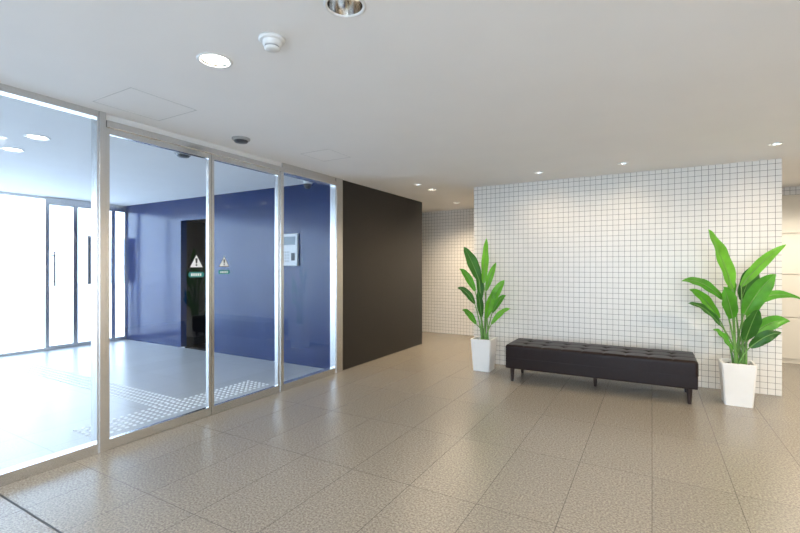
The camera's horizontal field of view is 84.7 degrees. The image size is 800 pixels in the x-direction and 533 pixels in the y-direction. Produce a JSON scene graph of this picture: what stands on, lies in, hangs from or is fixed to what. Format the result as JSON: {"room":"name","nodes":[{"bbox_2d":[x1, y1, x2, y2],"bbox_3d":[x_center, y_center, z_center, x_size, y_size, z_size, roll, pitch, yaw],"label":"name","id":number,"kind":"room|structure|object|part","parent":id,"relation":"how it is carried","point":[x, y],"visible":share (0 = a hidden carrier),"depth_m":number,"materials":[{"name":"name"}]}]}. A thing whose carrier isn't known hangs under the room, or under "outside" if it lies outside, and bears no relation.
{"room":"lobby","nodes":[
{"label":"lobby","id":0,"kind":"room"},
{"bbox_2d":[87,236,90,283],"bbox_3d":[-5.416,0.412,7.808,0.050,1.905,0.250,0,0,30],"label":"door handle","id":1,"kind":"object","parent":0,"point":[88,237],"visible":0.18,"depth_m":7.70,"materials":[{"name":"grey metal"}]},
{"bbox_2d":[185,220,205,350],"bbox_3d":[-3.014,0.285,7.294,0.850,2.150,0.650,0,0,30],"label":"door","id":2,"kind":"structure","parent":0,"point":[196,230],"depth_m":7.34,"materials":[{"name":"black"}]},
{"bbox_2d":[127,180,421,369],"bbox_3d":[-2.273,0.110,7.670,4.820,2.400,2.240,0,0,30],"label":"wall","id":3,"kind":"structure","parent":0,"point":[244,222],"depth_m":6.36,"materials":[{"name":"blue paint"}]},
{"bbox_2d":[106,114,281,166],"bbox_3d":[-1.483,-1.065,4.276,0.070,0.050,2.610,0,0,30],"label":"trim","id":4,"kind":"structure","parent":3,"relation":"attached to","point":[108,117],"depth_m":3.67,"materials":[{"name":"brushed stainless steel"}]},
{"bbox_2d":[106,120,335,185],"bbox_3d":[-1.479,-1.015,4.274,0.120,0.050,2.610,0,0,30],"label":"trim","id":5,"kind":"structure","parent":3,"relation":"attached to","point":[110,124],"depth_m":3.89,"materials":[{"name":"silver metal"}]},
{"bbox_2d":[106,127,210,449],"bbox_3d":[-1.890,0.156,3.497,0.036,2.292,0.860,0,0,30],"label":"frame","id":6,"kind":"object","parent":5,"relation":"attached to","point":[126,437],"visible":0.88,"depth_m":3.49,"materials":[{"name":"silver metal"}]},
{"bbox_2d":[211,154,279,413],"bbox_3d":[-1.470,0.156,4.228,0.036,2.292,0.817,0,0,30],"label":"frame","id":7,"kind":"object","parent":5,"relation":"attached to","point":[218,407],"visible":0.88,"depth_m":4.22,"materials":[{"name":"silver metal"}]},
{"bbox_2d":[284,233,298,265],"bbox_3d":[-1.497,-0.225,5.909,0.320,0.430,0.042,0,0,30],"label":"intercom panel","id":8,"kind":"object","parent":3,"relation":"attached to","point":[291,241],"visible":0.73,"depth_m":5.86,"materials":[{"name":"white plastic"}]},
{"bbox_2d":[336,178,342,372],"bbox_3d":[-0.789,0.110,5.455,0.100,2.400,0.125,0,0,30],"label":"trim","id":9,"kind":"structure","parent":3,"relation":"attached to","point":[339,182],"depth_m":5.43,"materials":[{"name":"silver metal"}]},
{"bbox_3d":[-1.890,0.145,3.497,0.010,2.186,0.814,0,0,30],"label":"glass pane","id":10,"kind":"object","parent":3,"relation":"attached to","visible":0},
{"bbox_2d":[188,254,203,276],"bbox_3d":[-1.738,-0.008,3.748,0.001,0.201,0.150,0,0,30],"label":"warning sticker","id":11,"kind":"object","parent":10,"relation":"attached to","point":[196,263],"visible":1,"depth_m":3.75,"materials":[{"name":"white plastic"}]},
{"bbox_3d":[-1.470,0.145,4.228,0.010,2.186,0.771,0,0,30],"label":"glass pane","id":12,"kind":"object","parent":3,"relation":"attached to","visible":0},
{"bbox_2d":[218,257,229,273],"bbox_3d":[-1.598,-0.014,3.990,0.001,0.166,0.124,0,0,30],"label":"warning sticker","id":13,"kind":"object","parent":12,"relation":"attached to","point":[223,263],"visible":1,"depth_m":3.99,"materials":[{"name":"white plastic"}]},
{"bbox_2d":[0,0,799,211],"bbox_3d":[-0.911,-1.215,3.636,11.400,0.250,10.600,0,0,30],"label":"ceiling","id":14,"kind":"structure","parent":0,"point":[452,98],"depth_m":2.72,"materials":[{"name":"paint"}]},
{"bbox_2d":[0,147,24,152],"bbox_3d":[-3.612,-1.093,4.092,0.178,0.018,0.178,0,0,30],"label":"recessed light","id":15,"kind":"object","parent":14,"relation":"in","point":[10,149],"visible":0.95,"depth_m":4.10,"materials":[{"name":"white plastic"}]},
{"bbox_2d":[23,134,50,140],"bbox_3d":[-3.061,-1.093,3.706,0.178,0.018,0.178,0,0,30],"label":"recessed light","id":16,"kind":"object","parent":14,"relation":"in","point":[30,136],"visible":1,"depth_m":3.72,"materials":[{"name":"white plastic"}]},
{"bbox_2d":[93,87,196,120],"bbox_3d":[-1.721,-1.090,2.977,0.450,0.002,0.450,0,0,30],"label":"ceiling hatch","id":17,"kind":"object","parent":14,"relation":"in","point":[130,87],"depth_m":2.93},
{"bbox_2d":[174,152,191,157],"bbox_3d":[-2.090,-1.070,4.233,0.150,0.040,0.150,0,0,30],"label":"sensor","id":18,"kind":"object","parent":14,"relation":"attached to","point":[180,155],"visible":0.88,"depth_m":4.20,"materials":[{"name":"grey plastic"}]},
{"bbox_2d":[196,52,232,68],"bbox_3d":[-0.979,-1.093,2.323,0.178,0.018,0.178,0,0,30],"label":"recessed light","id":19,"kind":"object","parent":14,"relation":"in","point":[213,60],"visible":1,"depth_m":2.33,"materials":[{"name":"white plastic"}]},
{"bbox_2d":[232,136,249,143],"bbox_3d":[-1.353,-1.070,3.738,0.150,0.040,0.150,0,0,30],"label":"sensor","id":20,"kind":"object","parent":14,"relation":"attached to","point":[237,139],"visible":1,"depth_m":3.70,"materials":[{"name":"grey plastic"}]},
{"bbox_2d":[258,32,284,52],"bbox_3d":[-0.612,-1.061,2.099,0.124,0.058,0.124,0,0,30],"label":"smoke detector","id":21,"kind":"object","parent":14,"relation":"attached to","point":[272,42],"visible":1,"depth_m":2.07,"materials":[{"name":"white plastic"}]},
{"bbox_2d":[303,180,311,188],"bbox_3d":[-1.178,-1.039,5.600,0.120,0.102,0.120,0,0,30],"label":"security camera","id":22,"kind":"object","parent":14,"relation":"attached to","point":[307,184],"visible":0.94,"depth_m":5.56,"materials":[{"name":"white plastic"}]},
{"bbox_2d":[302,149,348,160],"bbox_3d":[-0.726,-1.090,4.309,0.350,0.002,0.350,0,0,30],"label":"ceiling hatch","id":23,"kind":"object","parent":14,"relation":"in","point":[325,149],"depth_m":4.27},
{"bbox_2d":[323,0,365,17],"bbox_3d":[-0.230,-1.122,1.833,0.178,0.076,0.178,0,0,30],"label":"recessed light","id":24,"kind":"object","parent":14,"relation":"in","point":[339,8],"visible":1,"depth_m":1.89,"materials":[{"name":"white plastic"}]},
{"bbox_2d":[767,142,782,145],"bbox_3d":[3.338,-1.102,3.907,0.116,0.036,0.116,0,0,30],"label":"recessed light","id":25,"kind":"object","parent":14,"relation":"in","point":[776,143],"visible":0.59,"depth_m":3.93,"materials":[{"name":"white plastic"}]},
{"bbox_2d":[0,331,799,532],"bbox_3d":[-0.911,1.335,3.636,11.200,0.050,10.400,0,0,30],"label":"floor","id":26,"kind":"structure","parent":0,"point":[416,439],"depth_m":3.11,"materials":[{"name":"tile"}]},
{"bbox_2d":[0,191,46,356],"bbox_3d":[-5.864,0.110,6.307,0.050,2.400,1.300,0,0,30],"label":"frame","id":27,"kind":"object","parent":26,"relation":"on","point":[1,193],"visible":1,"depth_m":6.84,"materials":[{"name":"silver metal"}]},
{"bbox_2d":[0,494,62,532],"bbox_3d":[-1.632,1.310,2.138,1.760,0.003,0.010,0,0,30],"label":"trim","id":28,"kind":"structure","parent":26,"relation":"on","point":[1,495],"depth_m":2.32,"materials":[{"name":"grey metal"}]},
{"bbox_2d":[0,83,98,486],"bbox_3d":[-2.795,0.110,1.960,0.080,2.400,2.617,0,0,30],"label":"frame","id":29,"kind":"object","parent":26,"relation":"on","point":[15,473],"visible":1,"depth_m":3.07,"materials":[{"name":"silver metal"}]},
{"bbox_2d":[99,111,105,452],"bbox_3d":[-2.128,0.110,3.111,0.090,2.400,0.043,0,0,30],"label":"trim","id":30,"kind":"structure","parent":29,"relation":"attached to","point":[102,115],"depth_m":3.09,"materials":[{"name":"silver metal"}]},
{"bbox_2d":[47,197,126,349],"bbox_3d":[-5.241,0.110,7.391,0.050,2.400,1.200,0,0,30],"label":"frame","id":31,"kind":"object","parent":26,"relation":"on","point":[50,200],"visible":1,"depth_m":7.17,"materials":[{"name":"silver metal"}]},
{"bbox_2d":[50,251,55,285],"bbox_3d":[-5.453,0.035,6.896,0.075,0.550,0.050,0,0,30],"label":"door handle","id":32,"kind":"object","parent":31,"relation":"attached to","point":[54,252],"depth_m":6.88,"materials":[{"name":"silver metal"}]},
{"bbox_2d":[76,204,112,345],"bbox_3d":[-5.196,0.140,7.469,0.050,2.340,0.580,0,0,30],"label":"frame","id":33,"kind":"object","parent":31,"relation":"attached to","point":[81,343],"visible":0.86,"depth_m":7.66,"materials":[{"name":"silver metal"}]},
{"bbox_2d":[113,208,126,340],"bbox_3d":[-4.997,0.140,7.816,0.050,2.340,0.220,0,0,30],"label":"frame","id":34,"kind":"object","parent":31,"relation":"attached to","point":[124,211],"visible":1,"depth_m":7.88,"materials":[{"name":"silver metal"}]},
{"bbox_2d":[0,358,268,436],"bbox_3d":[-3.747,1.307,5.172,4.282,0.006,1.774,0,0,30],"label":"tactile paving","id":35,"kind":"object","parent":26,"relation":"on","point":[172,401],"visible":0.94,"depth_m":4.51,"materials":[{"name":"white"}]},
{"bbox_2d":[106,392,278,450],"bbox_3d":[-1.689,1.307,3.852,0.035,0.006,1.670,0,0,30],"label":"trim","id":36,"kind":"structure","parent":26,"relation":"on","point":[277,392],"depth_m":3.68,"materials":[{"name":"silver metal"}]},
{"bbox_2d":[282,163,335,390],"bbox_3d":[-1.042,0.110,5.014,0.080,2.400,0.890,0,0,30],"label":"frame","id":37,"kind":"object","parent":26,"relation":"on","point":[331,370],"visible":0.66,"depth_m":5.38,"materials":[{"name":"silver metal"}]},
{"bbox_2d":[275,172,283,391],"bbox_3d":[-1.269,0.160,4.609,0.090,2.300,0.040,0,0,30],"label":"trim","id":38,"kind":"structure","parent":37,"relation":"attached to","point":[281,173],"depth_m":4.59,"materials":[{"name":"silver metal"}]},
{"bbox_2d":[471,336,496,371],"bbox_3d":[1.065,1.110,5.581,0.264,0.400,0.264,0,0,30],"label":"pot","id":39,"kind":"object","parent":26,"relation":"on","point":[483,348],"depth_m":5.49,"materials":[{"name":"white ceramic"}]},
{"bbox_2d":[458,238,510,371],"bbox_3d":[1.072,0.470,5.579,0.649,1.680,0.318,0,0,15],"label":"potted plant","id":40,"kind":"object","parent":26,"relation":"on","point":[483,347],"visible":1,"depth_m":5.55,"materials":[{"name":"green plant"}]},
{"bbox_2d":[505,338,698,403],"bbox_3d":[2.138,1.100,4.809,1.840,0.420,0.570,0,0,30],"label":"tufted bench","id":41,"kind":"object","parent":26,"relation":"on","point":[661,367],"visible":1,"depth_m":4.55,"materials":[{"name":"brown leather"}]},
{"bbox_2d":[505,338,698,376],"bbox_3d":[2.138,0.963,4.809,1.840,0.145,0.570,0,0,30],"label":"tufted cushion","id":42,"kind":"object","parent":41,"relation":"on","point":[657,362],"depth_m":4.58,"materials":[{"name":"brown leather"}]},
{"bbox_3d":[2.138,1.095,4.809,1.832,0.129,0.562,0,0,30],"label":"seat","id":43,"kind":"part","parent":41,"relation":"part of","materials":[{"name":"brown leather"}]},
{"bbox_2d":[718,358,757,407],"bbox_3d":[3.225,1.110,4.202,0.270,0.400,0.270,0,0,30],"label":"pot","id":44,"kind":"object","parent":26,"relation":"on","point":[737,376],"depth_m":4.11,"materials":[{"name":"white ceramic"}]},
{"bbox_2d":[682,229,799,407],"bbox_3d":[3.247,0.479,4.186,1.100,1.661,0.371,0,0,7],"label":"potted plant","id":45,"kind":"object","parent":26,"relation":"on","point":[738,375],"visible":1,"depth_m":4.13,"materials":[{"name":"green plant"}]},
{"bbox_2d":[782,194,799,363],"bbox_3d":[5.546,0.170,5.844,2.000,2.280,0.135,0,0,30],"label":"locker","id":46,"kind":"object","parent":26,"relation":"on","point":[790,204],"visible":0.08,"depth_m":5.93,"materials":[{"name":"beige metal"}]},
{"bbox_2d":[422,187,799,335],"bbox_3d":[2.657,0.110,7.641,9.200,2.400,0.100,0,0,30],"label":"wall","id":47,"kind":"structure","parent":0,"point":[445,234],"depth_m":8.59,"materials":[{"name":"white tile"}]},
{"bbox_2d":[474,159,781,395],"bbox_3d":[2.482,0.110,5.321,3.267,2.400,0.180,0,0,30],"label":"tiled wall","id":48,"kind":"structure","parent":0,"point":[603,259],"depth_m":5.10,"materials":[{"name":"white tile"}]},
{"label":"outside","id":49,"kind":"structure","parent":0,"visible":0},
{"bbox_2d":[0,282,184,352],"bbox_3d":[-9.917,1.397,2.811,60.000,0.065,55.000,0,0,30],"label":"ground","id":50,"kind":"structure","parent":49,"point":[21,306],"depth_m":12.48,"materials":[{"name":"white"}]}
]}

